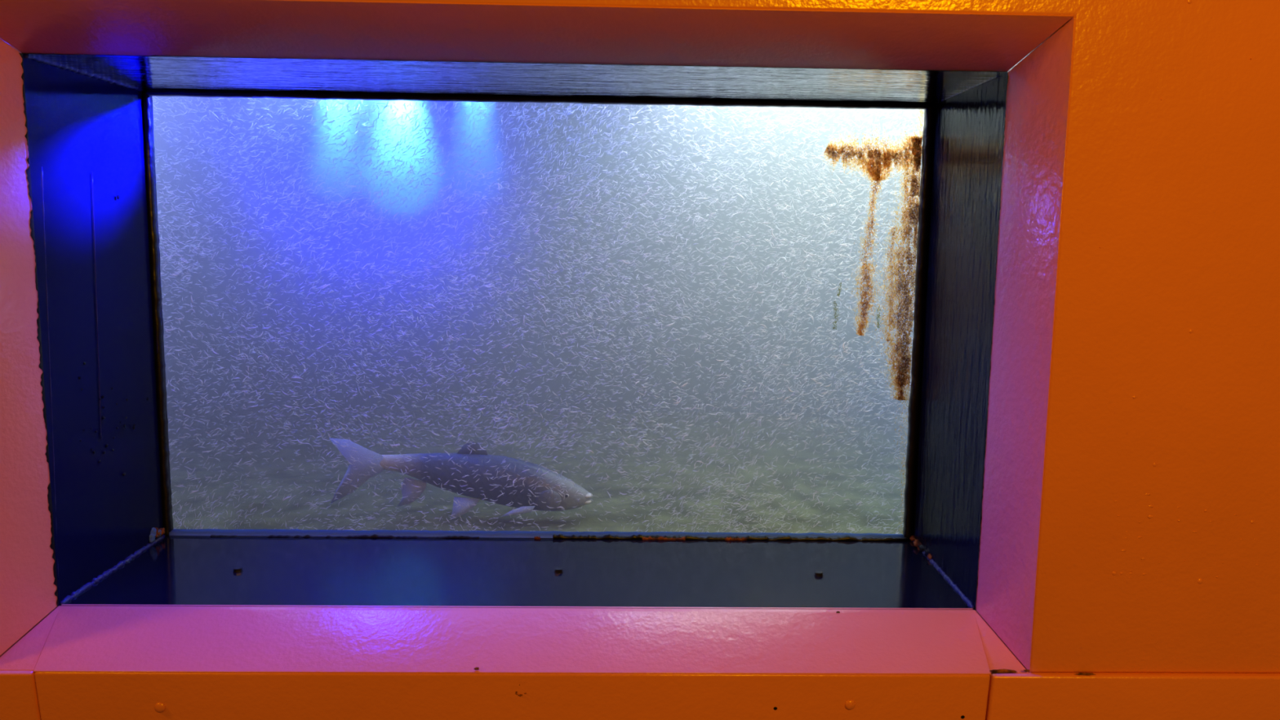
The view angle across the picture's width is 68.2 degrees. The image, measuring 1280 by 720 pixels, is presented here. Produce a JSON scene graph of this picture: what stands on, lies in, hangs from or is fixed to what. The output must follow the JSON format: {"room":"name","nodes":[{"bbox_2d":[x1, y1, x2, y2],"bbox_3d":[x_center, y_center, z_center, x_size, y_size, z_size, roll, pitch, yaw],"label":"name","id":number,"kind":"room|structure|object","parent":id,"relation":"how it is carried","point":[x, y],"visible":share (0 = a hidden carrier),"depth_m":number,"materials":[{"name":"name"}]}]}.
{"room":"animal exhibit","nodes":[
{"label":"animal exhibit","id":0,"kind":"room"},
{"bbox_2d":[151,96,924,417],"bbox_3d":[-0.192,-0.367,3.095,3.000,1.180,0.050,1,7,-1],"label":"water","id":1,"kind":"structure","parent":0,"point":[160,144],"depth_m":3.07,"materials":[{"name":"liquid"}]},
{"bbox_2d":[167,404,908,534],"bbox_3d":[-0.181,0.269,2.360,2.900,0.033,1.565,1,7,-1],"label":"floor","id":2,"kind":"structure","parent":0,"point":[591,522],"depth_m":2.34,"materials":[{"name":"grey sand"}]},
{"bbox_3d":[-0.174,-0.271,2.288,2.898,1.150,1.574,1,7,-1],"label":"water","id":3,"kind":"object","parent":2,"relation":"on","visible":0},
{"bbox_2d":[328,437,592,518],"bbox_3d":[-0.352,0.230,1.887,0.513,0.159,0.087,1,7,-1],"label":"carp","id":4,"kind":"object","parent":3,"relation":"in","point":[419,464],"visible":0.93,"depth_m":1.86,"materials":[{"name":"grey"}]},
{"bbox_2d":[152,96,924,533],"bbox_3d":[-0.206,-0.107,1.816,1.725,0.895,0.562,1,7,-1],"label":"suspended particles","id":5,"kind":"object","parent":3,"relation":"in","point":[314,101],"visible":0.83,"depth_m":1.65,"materials":[{"name":"white food"}]},
{"bbox_2d":[0,0,1279,719],"bbox_3d":[-0.042,-0.590,1.126,5.000,2.047,0.207,1,7,-1],"label":"wall","id":6,"kind":"structure","parent":0,"point":[1159,549],"depth_m":1.11,"materials":[{"name":"orange paint"}]},
{"bbox_2d":[0,670,40,719],"bbox_3d":[-1.647,0.803,1.264,1.827,0.911,0.206,1,7,-1],"label":"trim","id":7,"kind":"structure","parent":6,"relation":"attached to","point":[19,700],"depth_m":1.13,"materials":[{"name":"orange paint"}]},
{"bbox_2d":[0,39,57,655],"bbox_3d":[-0.791,-0.025,1.163,0.066,0.779,0.145,3,7,17],"label":"trim","id":8,"kind":"structure","parent":6,"relation":"attached to","point":[28,588],"depth_m":1.16,"materials":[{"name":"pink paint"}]},
{"bbox_2d":[34,671,990,719],"bbox_3d":[-0.156,0.818,1.300,1.153,0.913,0.207,1,7,-1],"label":"wall panel","id":9,"kind":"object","parent":6,"relation":"attached to","point":[61,695],"depth_m":1.15,"materials":[{"name":"orange paint"}]},
{"bbox_2d":[19,53,1008,610],"bbox_3d":[-0.150,-0.041,1.358,1.258,0.741,0.337,1,7,-1],"label":"window","id":10,"kind":"structure","parent":6,"relation":"in","point":[91,173],"depth_m":1.34,"materials":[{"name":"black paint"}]},
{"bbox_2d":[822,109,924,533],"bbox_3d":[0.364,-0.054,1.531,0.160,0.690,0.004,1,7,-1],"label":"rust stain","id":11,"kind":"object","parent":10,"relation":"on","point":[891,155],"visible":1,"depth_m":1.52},
{"bbox_2d":[0,604,1029,675],"bbox_3d":[-0.154,0.360,1.207,1.198,0.061,0.135,1,7,-1],"label":"trim","id":12,"kind":"structure","parent":6,"relation":"attached to","point":[77,640],"depth_m":1.19,"materials":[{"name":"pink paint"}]},
{"bbox_2d":[0,0,1073,71],"bbox_3d":[-0.144,-0.408,1.130,1.265,0.094,0.158,1,7,-1],"label":"trim","id":13,"kind":"structure","parent":6,"relation":"attached to","point":[250,28],"depth_m":1.10,"materials":[{"name":"orange paint"}]},
{"bbox_2d":[975,17,1075,672],"bbox_3d":[0.492,-0.011,1.194,0.066,0.779,0.145,-2,8,-20],"label":"trim","id":14,"kind":"structure","parent":6,"relation":"attached to","point":[1038,89],"depth_m":1.16,"materials":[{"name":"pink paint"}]},
{"bbox_2d":[985,651,1279,719],"bbox_3d":[1.430,0.837,1.339,2.016,0.911,0.206,1,7,-1],"label":"trim","id":15,"kind":"structure","parent":6,"relation":"attached to","point":[1033,695],"depth_m":1.17,"materials":[{"name":"orange paint"}]}
]}

